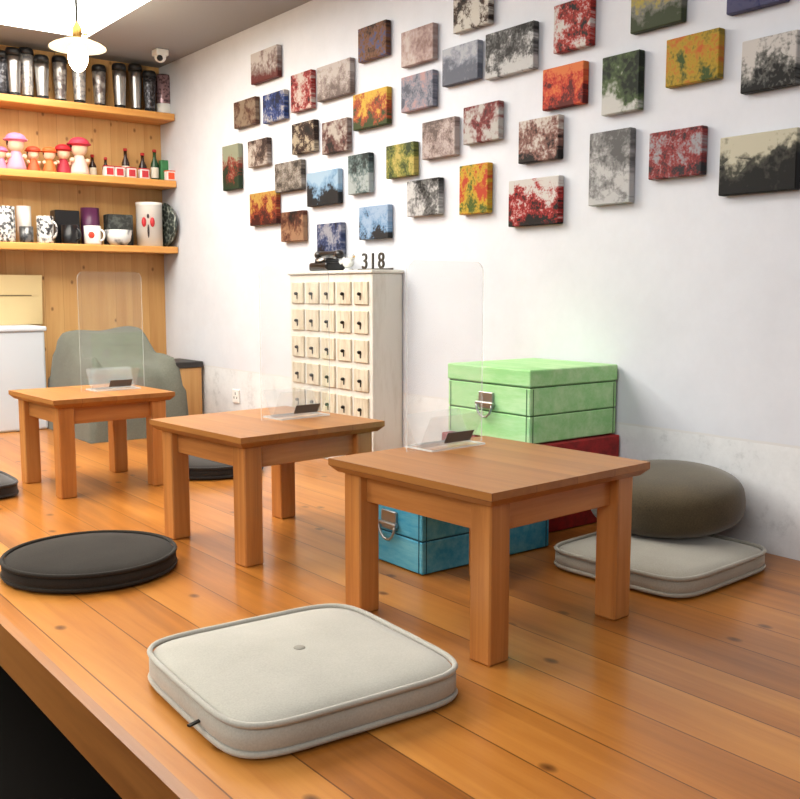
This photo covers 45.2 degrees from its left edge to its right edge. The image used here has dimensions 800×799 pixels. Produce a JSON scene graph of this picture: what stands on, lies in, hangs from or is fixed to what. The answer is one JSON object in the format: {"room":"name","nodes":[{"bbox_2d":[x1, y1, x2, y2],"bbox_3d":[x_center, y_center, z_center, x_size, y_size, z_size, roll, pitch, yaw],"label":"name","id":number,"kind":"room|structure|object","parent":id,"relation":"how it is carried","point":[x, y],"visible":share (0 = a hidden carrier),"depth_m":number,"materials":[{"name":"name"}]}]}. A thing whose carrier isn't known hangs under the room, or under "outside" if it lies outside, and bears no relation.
{"room":"cafe","nodes":[
{"label":"cafe","id":0,"kind":"room"},
{"bbox_2d":[0,666,121,798],"bbox_3d":[-1.701,1.109,1.310,7.000,0.040,9.000,-5,8,-37],"label":"floor","id":1,"kind":"structure","parent":0,"point":[37,761],"depth_m":2.53,"materials":[{"name":"black"}]},
{"bbox_2d":[0,45,166,387],"bbox_3d":[-4.483,-0.732,4.737,7.000,2.920,0.120,-5,8,-37],"label":"wall","id":2,"kind":"structure","parent":0,"point":[81,291],"depth_m":6.46,"materials":[{"name":"brown wood"}]},
{"bbox_2d":[0,93,174,124],"bbox_3d":[-2.630,-1.833,5.810,2.600,0.045,0.250,-5,8,-37],"label":"wall shelf","id":3,"kind":"object","parent":2,"relation":"attached to","point":[8,101],"visible":1,"depth_m":6.18,"materials":[{"name":"brown wood"}]},
{"bbox_2d":[0,47,170,112],"bbox_3d":[-2.033,-2.067,6.246,1.155,0.320,0.127,-5,8,-37],"label":"tumblers","id":4,"kind":"object","parent":3,"relation":"on","point":[17,65],"visible":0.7,"depth_m":6.17,"materials":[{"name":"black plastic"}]},
{"bbox_2d":[0,168,175,189],"bbox_3d":[-2.630,-1.391,5.861,2.600,0.045,0.250,-5,8,-37],"label":"wall shelf","id":5,"kind":"object","parent":2,"relation":"attached to","point":[5,173],"visible":1,"depth_m":6.21,"materials":[{"name":"brown wood"}]},
{"bbox_2d":[0,132,90,173],"bbox_3d":[-2.267,-1.564,6.105,0.601,0.242,0.167,-5,8,-37],"label":"figurines","id":6,"kind":"object","parent":5,"relation":"on","point":[15,141],"visible":0.99,"depth_m":6.09,"materials":[{"name":"pink"}]},
{"bbox_2d":[89,154,96,174],"bbox_3d":[-2.042,-1.551,6.350,0.048,0.130,0.058,-5,8,-37],"label":"sauce bottles","id":7,"kind":"object","parent":5,"relation":"on","point":[92,166],"depth_m":6.34,"materials":[{"name":"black glass"}]},
{"bbox_2d":[102,157,106,174],"bbox_3d":[-1.980,-1.553,6.398,0.031,0.113,0.058,-5,8,-37],"label":"sauce bottles","id":8,"kind":"object","parent":5,"relation":"on","point":[105,158],"depth_m":6.40,"materials":[{"name":"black glass"}]},
{"bbox_2d":[122,148,129,172],"bbox_3d":[-1.862,-1.611,6.483,0.049,0.160,0.058,-5,8,-37],"label":"sauce bottles","id":9,"kind":"object","parent":5,"relation":"on","point":[125,163],"depth_m":6.47,"materials":[{"name":"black glass"}]},
{"bbox_2d":[102,165,174,180],"bbox_3d":[-1.745,-1.515,6.439,0.493,0.069,0.053,-5,8,-37],"label":"tins","id":10,"kind":"object","parent":5,"relation":"on","point":[108,170],"visible":0.89,"depth_m":6.38,"materials":[{"name":"white"}]},
{"bbox_2d":[139,149,167,179],"bbox_3d":[-1.706,-1.615,6.603,0.204,0.200,0.058,-5,8,-37],"label":"sauce bottles","id":11,"kind":"object","parent":5,"relation":"on","point":[157,171],"depth_m":6.60,"materials":[{"name":"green glass"}]},
{"bbox_2d":[0,242,177,253],"bbox_3d":[-2.630,-0.949,5.911,2.600,0.045,0.250,-5,8,-37],"label":"wall shelf","id":12,"kind":"object","parent":2,"relation":"attached to","point":[4,246],"visible":1,"depth_m":6.24,"materials":[{"name":"brown wood"}]},
{"bbox_2d":[0,206,133,245],"bbox_3d":[-2.156,-1.133,6.237,0.901,0.245,0.264,-5,8,-37],"label":"mugs","id":13,"kind":"object","parent":12,"relation":"on","point":[62,226],"visible":0.94,"depth_m":6.22,"materials":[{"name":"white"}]},
{"bbox_2d":[135,202,162,245],"bbox_3d":[-1.711,-1.196,6.568,0.180,0.295,0.196,-5,8,-37],"label":"tin canister","id":14,"kind":"object","parent":12,"relation":"on","point":[149,222],"visible":0.99,"depth_m":6.50,"materials":[{"name":"white metal"}]},
{"bbox_2d":[162,203,176,245],"bbox_3d":[-1.625,-1.206,6.629,0.300,0.300,0.022,6,9,40],"label":"decorative plate","id":15,"kind":"object","parent":12,"relation":"on","point":[169,219],"visible":0.65,"depth_m":6.60,"materials":[{"name":"ceramic"}]},
{"bbox_2d":[0,0,311,67],"bbox_3d":[-1.701,-1.902,0.967,7.000,0.500,9.000,-5,8,-37],"label":"ceiling","id":16,"kind":"structure","parent":0,"point":[129,31],"depth_m":5.68,"materials":[{"name":"grey paint"}]},
{"bbox_2d":[49,0,105,71],"bbox_3d":[-1.677,-2.131,4.961,0.286,0.849,0.286,-5,8,-37],"label":"pendant lamp","id":17,"kind":"object","parent":16,"relation":"hanging from","point":[78,48],"visible":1,"depth_m":4.97,"materials":[{"name":"white plastic"}]},
{"bbox_2d":[152,48,168,62],"bbox_3d":[-1.539,-2.202,6.160,0.085,0.079,0.085,-5,8,-37],"label":"security camera","id":18,"kind":"object","parent":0,"point":[160,55],"depth_m":6.13,"materials":[{"name":"white plastic"}]},
{"bbox_2d":[0,428,799,798],"bbox_3d":[0.204,0.615,2.731,2.190,0.100,9.000,-5,8,-37],"label":"floor","id":19,"kind":"structure","parent":0,"point":[696,697],"depth_m":2.32,"materials":[{"name":"brown wood"}]},
{"bbox_2d":[0,471,18,498],"bbox_3d":[-1.901,0.370,4.095,0.469,0.074,0.469,-5,8,-37],"label":"floor cushion","id":20,"kind":"object","parent":19,"relation":"on","point":[8,483],"visible":1,"depth_m":4.06,"materials":[{"name":"fabric"}]},
{"bbox_2d":[0,325,47,432],"bbox_3d":[-2.582,-0.129,5.949,0.680,0.645,0.380,-5,8,-37],"label":"storage box","id":21,"kind":"object","parent":19,"relation":"on","point":[22,347],"visible":0.89,"depth_m":5.90,"materials":[{"name":"white plastic"}]},
{"bbox_2d":[0,275,42,324],"bbox_3d":[-2.530,-0.632,6.105,0.500,0.320,0.040,-5,8,-37],"label":"cardboard box","id":22,"kind":"object","parent":21,"relation":"on","point":[20,295],"visible":1,"depth_m":6.17,"materials":[{"name":"brown cardboard"}]},
{"bbox_2d":[0,530,177,592],"bbox_3d":[-0.967,0.495,3.003,0.529,0.074,0.529,-5,8,-37],"label":"floor cushion","id":23,"kind":"object","parent":19,"relation":"on","point":[97,560],"visible":1,"depth_m":2.88,"materials":[{"name":"grey fabric"}]},
{"bbox_2d":[8,384,174,498],"bbox_3d":[-1.385,0.171,4.329,0.545,0.420,0.545,-5,8,-40],"label":"table","id":24,"kind":"object","parent":19,"relation":"on","point":[68,406],"visible":0.98,"depth_m":4.24,"materials":[{"name":"brown wood"}]},
{"bbox_2d":[109,379,131,386],"bbox_3d":[-1.305,-0.310,4.342,0.300,0.530,0.118,-5,8,-40],"label":"card holder","id":25,"kind":"object","parent":24,"relation":"on","point":[125,382],"visible":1,"depth_m":4.35,"materials":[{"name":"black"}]},
{"bbox_2d":[0,613,198,798],"bbox_3d":[-0.673,0.701,2.061,0.025,0.120,9.000,-5,8,-37],"label":"trim","id":26,"kind":"structure","parent":19,"relation":"attached to","point":[131,770],"depth_m":2.03,"materials":[{"name":"brown wood"}]},
{"bbox_2d":[48,326,188,443],"bbox_3d":[-1.760,-0.123,5.939,0.630,0.636,0.820,-5,8,-37],"label":"armchair","id":27,"kind":"object","parent":19,"relation":"on","point":[80,357],"visible":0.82,"depth_m":5.79,"materials":[{"name":"fabric"}]},
{"bbox_2d":[174,358,202,414],"bbox_3d":[-1.548,-0.062,6.453,0.330,0.398,0.360,-5,8,-37],"label":"cabinet","id":28,"kind":"object","parent":19,"relation":"on","point":[190,370],"visible":0.41,"depth_m":6.37,"materials":[{"name":"brown wood"}]},
{"bbox_2d":[189,455,263,478],"bbox_3d":[-0.916,0.307,4.647,0.509,0.074,0.509,-5,8,-37],"label":"floor cushion","id":29,"kind":"object","parent":19,"relation":"on","point":[199,468],"visible":0.16,"depth_m":4.42,"materials":[{"name":"fabric"}]},
{"bbox_2d":[149,406,384,567],"bbox_3d":[-0.466,0.280,3.368,0.585,0.420,0.585,-6,9,-42],"label":"table","id":30,"kind":"object","parent":19,"relation":"on","point":[250,440],"visible":0.94,"depth_m":3.23,"materials":[{"name":"brown wood"}]},
{"bbox_2d":[294,403,319,413],"bbox_3d":[-0.369,-0.203,3.400,0.300,0.530,0.118,-6,9,-42],"label":"card holder","id":31,"kind":"object","parent":30,"relation":"on","point":[307,408],"visible":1,"depth_m":3.41,"materials":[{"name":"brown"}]},
{"bbox_2d":[147,603,457,758],"bbox_3d":[-0.230,0.588,2.106,0.582,0.093,0.559,-4,8,-34],"label":"floor cushion","id":32,"kind":"object","parent":19,"relation":"on","point":[285,682],"visible":1,"depth_m":1.99,"materials":[{"name":"white fabric"}]},
{"bbox_2d":[287,269,403,458],"bbox_3d":[-0.298,-0.172,4.926,0.209,0.966,0.770,-5,8,-37],"label":"drawer cabinet","id":33,"kind":"object","parent":19,"relation":"on","point":[346,325],"visible":0.85,"depth_m":4.71,"materials":[{"name":"beige paint"}]},
{"bbox_2d":[309,250,344,270],"bbox_3d":[-0.380,-0.720,4.984,0.120,0.107,0.246,-5,8,-37],"label":"telephone","id":34,"kind":"object","parent":33,"relation":"on","point":[323,262],"visible":0.98,"depth_m":4.94,"materials":[{"name":"black"}]},
{"bbox_2d":[339,254,355,269],"bbox_3d":[-0.264,-0.694,4.852,0.048,0.085,0.145,-5,8,-37],"label":"bird figurine","id":35,"kind":"object","parent":33,"relation":"on","point":[346,262],"visible":0.97,"depth_m":4.83,"materials":[{"name":"white ceramic"}]},
{"bbox_2d":[358,252,392,269],"bbox_3d":[-0.121,-0.676,4.700,0.020,0.084,0.270,-5,8,-37],"label":"number sign","id":36,"kind":"object","parent":33,"relation":"on","point":[380,253],"visible":1,"depth_m":4.67,"materials":[{"name":"grey metal"}]},
{"bbox_2d":[379,505,548,574],"bbox_3d":[0.183,0.358,3.206,0.578,0.296,0.326,-5,8,-37],"label":"trunk","id":37,"kind":"object","parent":19,"relation":"on","point":[422,545],"visible":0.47,"depth_m":3.00,"materials":[{"name":"blue wood"}]},
{"bbox_2d":[328,436,649,666],"bbox_3d":[0.233,0.370,2.583,0.605,0.420,0.605,-6,9,-41],"label":"table","id":38,"kind":"object","parent":19,"relation":"on","point":[488,486],"visible":0.98,"depth_m":2.46,"materials":[{"name":"brown wood"}]},
{"bbox_2d":[444,430,473,443],"bbox_3d":[0.131,-0.129,2.751,0.300,0.530,0.118,-6,9,-41],"label":"sign","id":39,"kind":"object","parent":38,"relation":"on","point":[461,435],"visible":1,"depth_m":2.76,"materials":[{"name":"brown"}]},
{"bbox_2d":[442,431,618,531],"bbox_3d":[0.490,0.290,3.691,0.511,0.321,0.466,-5,8,-37],"label":"trunk","id":40,"kind":"object","parent":19,"relation":"on","point":[606,444],"visible":0.07,"depth_m":3.55,"materials":[{"name":"red wood"}]},
{"bbox_2d":[448,358,617,443],"bbox_3d":[0.496,-0.006,3.668,0.484,0.262,0.446,-5,8,-37],"label":"trunk","id":41,"kind":"object","parent":40,"relation":"on","point":[529,400],"visible":0.98,"depth_m":3.51,"materials":[{"name":"green wood"}]},
{"bbox_2d":[554,532,766,597],"bbox_3d":[0.818,0.489,3.028,0.549,0.079,0.509,-6,9,-41],"label":"floor cushion","id":42,"kind":"object","parent":19,"relation":"on","point":[666,567],"visible":0.75,"depth_m":2.89,"materials":[{"name":"beige fabric"}]},
{"bbox_2d":[591,459,745,537],"bbox_3d":[0.884,0.326,3.212,0.535,0.208,0.455,5,8,39],"label":"round cushion","id":43,"kind":"object","parent":42,"relation":"on","point":[672,498],"visible":0.71,"depth_m":3.01,"materials":[{"name":"brown fabric"}]},
{"bbox_2d":[159,0,799,560],"bbox_3d":[1.083,-0.574,3.353,0.120,2.920,9.120,-5,8,-37],"label":"wall","id":44,"kind":"structure","parent":0,"point":[691,290],"depth_m":3.91,"materials":[{"name":"white paint"}]},
{"bbox_2d":[222,143,242,190],"bbox_3d":[-1.026,-1.421,5.881,0.032,0.267,0.206,-5,8,-37],"label":"picture","id":45,"kind":"object","parent":44,"relation":"attached to","point":[232,155],"visible":1,"depth_m":5.85},
{"bbox_2d":[232,389,239,402],"bbox_3d":[-1.038,-0.022,6.075,0.012,0.086,0.086,-5,8,-37],"label":"wall socket","id":46,"kind":"object","parent":44,"relation":"attached to","point":[235,393],"visible":1,"depth_m":6.07,"materials":[{"name":"white plastic"}]},
{"bbox_2d":[234,96,259,128],"bbox_3d":[-0.911,-1.700,5.700,0.032,0.153,0.264,-5,8,-37],"label":"picture","id":47,"kind":"object","parent":44,"relation":"attached to","point":[247,111],"visible":1,"depth_m":5.67},
{"bbox_2d":[248,137,271,167],"bbox_3d":[-0.821,-1.441,5.611,0.032,0.152,0.230,-5,8,-37],"label":"picture","id":48,"kind":"object","parent":44,"relation":"attached to","point":[259,150],"visible":1,"depth_m":5.58},
{"bbox_2d":[250,190,280,225],"bbox_3d":[-0.789,-1.115,5.607,0.032,0.186,0.311,-5,8,-37],"label":"picture","id":49,"kind":"object","parent":44,"relation":"attached to","point":[265,207],"visible":0.92,"depth_m":5.57},
{"bbox_2d":[251,44,281,85],"bbox_3d":[-0.766,-1.909,5.486,0.032,0.172,0.303,-5,8,-37],"label":"picture","id":50,"kind":"object","parent":44,"relation":"attached to","point":[266,64],"visible":1,"depth_m":5.45},
{"bbox_2d":[263,89,288,123],"bbox_3d":[-0.704,-1.655,5.434,0.032,0.157,0.239,-5,8,-37],"label":"picture","id":51,"kind":"object","parent":44,"relation":"attached to","point":[276,104],"visible":1,"depth_m":5.40},
{"bbox_2d":[275,159,305,192],"bbox_3d":[-0.615,-1.246,5.364,0.032,0.160,0.284,-5,8,-37],"label":"picture","id":52,"kind":"object","parent":44,"relation":"attached to","point":[290,176],"visible":1,"depth_m":5.33},
{"bbox_2d":[281,210,307,241],"bbox_3d":[-0.592,-0.968,5.366,0.032,0.164,0.239,-5,8,-37],"label":"picture","id":53,"kind":"object","parent":44,"relation":"attached to","point":[294,224],"visible":1,"depth_m":5.33},
{"bbox_2d":[291,69,315,112],"bbox_3d":[-0.524,-1.666,5.198,0.032,0.198,0.209,-5,8,-37],"label":"picture","id":54,"kind":"object","parent":44,"relation":"attached to","point":[303,84],"visible":1,"depth_m":5.17},
{"bbox_2d":[292,119,318,154],"bbox_3d":[-0.515,-1.422,5.214,0.032,0.162,0.228,-5,8,-37],"label":"picture","id":55,"kind":"object","parent":44,"relation":"attached to","point":[305,135],"visible":1,"depth_m":5.18},
{"bbox_2d":[307,168,342,206],"bbox_3d":[-0.401,-1.123,5.099,0.032,0.178,0.304,-5,8,-37],"label":"picture","id":56,"kind":"object","parent":44,"relation":"attached to","point":[325,187],"visible":1,"depth_m":5.07},
{"bbox_2d":[317,222,345,253],"bbox_3d":[-0.365,-0.850,5.082,0.032,0.162,0.232,-5,8,-37],"label":"picture","id":57,"kind":"object","parent":44,"relation":"attached to","point":[330,236],"visible":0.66,"depth_m":5.05},
{"bbox_2d":[317,57,354,102],"bbox_3d":[-0.333,-1.645,4.950,0.032,0.173,0.308,-5,8,-37],"label":"picture","id":58,"kind":"object","parent":44,"relation":"attached to","point":[335,80],"visible":1,"depth_m":4.92},
{"bbox_2d":[322,117,351,154],"bbox_3d":[-0.328,-1.363,4.977,0.032,0.163,0.235,-5,8,-37],"label":"picture","id":59,"kind":"object","parent":44,"relation":"attached to","point":[336,134],"visible":1,"depth_m":4.95},
{"bbox_2d":[348,152,373,194],"bbox_3d":[-0.198,-1.135,4.832,0.032,0.194,0.185,-5,8,-37],"label":"picture","id":60,"kind":"object","parent":44,"relation":"attached to","point":[360,166],"visible":1,"depth_m":4.80},
{"bbox_2d":[353,86,391,130],"bbox_3d":[-0.138,-1.426,4.720,0.032,0.173,0.286,-5,8,-37],"label":"picture","id":61,"kind":"object","parent":44,"relation":"attached to","point":[373,108],"visible":1,"depth_m":4.69},
{"bbox_2d":[358,19,390,63],"bbox_3d":[-0.126,-1.739,4.669,0.032,0.160,0.232,-5,8,-37],"label":"picture","id":62,"kind":"object","parent":44,"relation":"attached to","point":[374,40],"visible":1,"depth_m":4.64},
{"bbox_2d":[359,204,392,239],"bbox_3d":[-0.121,-0.878,4.761,0.032,0.162,0.245,-5,8,-37],"label":"picture","id":63,"kind":"object","parent":44,"relation":"attached to","point":[375,222],"visible":1,"depth_m":4.73},
{"bbox_2d":[386,141,418,178],"bbox_3d":[0.011,-1.135,4.560,0.032,0.154,0.218,-5,8,-37],"label":"picture","id":64,"kind":"object","parent":44,"relation":"attached to","point":[402,160],"visible":1,"depth_m":4.53},
{"bbox_2d":[401,22,437,68],"bbox_3d":[0.088,-1.621,4.403,0.032,0.158,0.234,-5,8,-37],"label":"picture","id":65,"kind":"object","parent":44,"relation":"attached to","point":[419,45],"visible":1,"depth_m":4.38},
{"bbox_2d":[401,69,437,112],"bbox_3d":[0.088,-1.418,4.426,0.032,0.159,0.235,-5,8,-37],"label":"picture","id":66,"kind":"object","parent":44,"relation":"attached to","point":[419,91],"visible":1,"depth_m":4.40},
{"bbox_2d":[407,177,443,216],"bbox_3d":[0.116,-0.934,4.444,0.032,0.164,0.234,-5,8,-37],"label":"picture","id":67,"kind":"object","parent":44,"relation":"attached to","point":[425,197],"visible":1,"depth_m":4.42},
{"bbox_2d":[422,116,459,159],"bbox_3d":[0.183,-1.175,4.329,0.032,0.165,0.230,-5,8,-37],"label":"picture","id":68,"kind":"object","parent":44,"relation":"attached to","point":[441,137],"visible":1,"depth_m":4.30},
{"bbox_2d":[442,39,482,87],"bbox_3d":[0.271,-1.461,4.182,0.032,0.160,0.236,-5,8,-37],"label":"picture","id":69,"kind":"object","parent":44,"relation":"attached to","point":[463,63],"visible":1,"depth_m":4.16},
{"bbox_2d":[453,0,493,34],"bbox_3d":[0.313,-1.695,4.100,0.032,0.217,0.229,-5,8,-37],"label":"picture","id":70,"kind":"object","parent":44,"relation":"attached to","point":[468,15],"visible":1,"depth_m":4.09},
{"bbox_2d":[459,162,492,214],"bbox_3d":[0.329,-0.913,4.169,0.032,0.210,0.185,-5,8,-37],"label":"picture","id":71,"kind":"object","parent":44,"relation":"attached to","point":[476,180],"visible":1,"depth_m":4.14},
{"bbox_2d":[463,100,503,144],"bbox_3d":[0.355,-1.180,4.104,0.032,0.157,0.225,-5,8,-37],"label":"picture","id":72,"kind":"object","parent":44,"relation":"attached to","point":[482,123],"visible":1,"depth_m":4.08},
{"bbox_2d":[485,20,538,80],"bbox_3d":[0.457,-1.429,3.942,0.032,0.184,0.283,-5,8,-37],"label":"picture","id":73,"kind":"object","parent":44,"relation":"attached to","point":[513,50],"visible":1,"depth_m":3.92},
{"bbox_2d":[508,175,563,226],"bbox_3d":[0.549,-0.801,3.894,0.032,0.187,0.283,-5,8,-37],"label":"picture","id":74,"kind":"object","parent":44,"relation":"attached to","point":[534,201],"visible":1,"depth_m":3.87},
{"bbox_2d":[518,114,563,163],"bbox_3d":[0.564,-1.040,3.848,0.032,0.168,0.223,-5,8,-37],"label":"picture","id":75,"kind":"object","parent":44,"relation":"attached to","point":[540,139],"visible":1,"depth_m":3.82},
{"bbox_2d":[542,60,588,111],"bbox_3d":[0.641,-1.214,3.727,0.032,0.157,0.215,-5,8,-37],"label":"picture","id":76,"kind":"object","parent":44,"relation":"attached to","point":[564,86],"visible":1,"depth_m":3.70},
{"bbox_2d":[553,0,595,54],"bbox_3d":[0.666,-1.429,3.669,0.032,0.179,0.189,-5,8,-37],"label":"picture","id":77,"kind":"object","parent":44,"relation":"attached to","point":[575,20],"visible":1,"depth_m":3.65},
{"bbox_2d":[588,127,635,205],"bbox_3d":[0.788,-0.863,3.575,0.032,0.268,0.196,-5,8,-37],"label":"picture","id":78,"kind":"object","parent":44,"relation":"attached to","point":[612,153],"visible":1,"depth_m":3.55},
{"bbox_2d":[601,49,644,116],"bbox_3d":[0.814,-1.153,3.508,0.032,0.208,0.173,-5,8,-37],"label":"picture","id":79,"kind":"object","parent":44,"relation":"attached to","point":[622,74],"visible":1,"depth_m":3.49},
{"bbox_2d":[630,0,686,34],"bbox_3d":[0.905,-1.408,3.360,0.032,0.208,0.219,-5,8,-37],"label":"picture","id":80,"kind":"object","parent":44,"relation":"attached to","point":[646,15],"visible":1,"depth_m":3.36},
{"bbox_2d":[648,125,707,179],"bbox_3d":[0.966,-0.856,3.343,0.032,0.162,0.222,-5,8,-37],"label":"picture","id":81,"kind":"object","parent":44,"relation":"attached to","point":[677,153],"visible":1,"depth_m":3.32},
{"bbox_2d":[665,27,724,88],"bbox_3d":[1.001,-1.157,3.263,0.032,0.161,0.213,-5,8,-37],"label":"picture","id":82,"kind":"object","parent":44,"relation":"attached to","point":[695,58],"visible":1,"depth_m":3.24},
{"bbox_2d":[726,0,789,15],"bbox_3d":[1.142,-1.348,3.057,0.032,0.198,0.208,-5,8,-37],"label":"picture","id":83,"kind":"object","parent":44,"relation":"attached to","point":[734,7],"visible":1,"depth_m":3.08},
{"bbox_2d":[718,127,799,195],"bbox_3d":[1.160,-0.763,3.100,0.032,0.189,0.276,-5,8,-37],"label":"picture","id":84,"kind":"object","parent":44,"relation":"attached to","point":[769,161],"visible":1,"depth_m":3.08},
{"bbox_2d":[740,29,799,94],"bbox_3d":[1.176,-1.067,3.044,0.032,0.164,0.193,-5,8,-37],"label":"picture","id":85,"kind":"object","parent":44,"relation":"attached to","point":[772,62],"visible":1,"depth_m":3.03}
]}

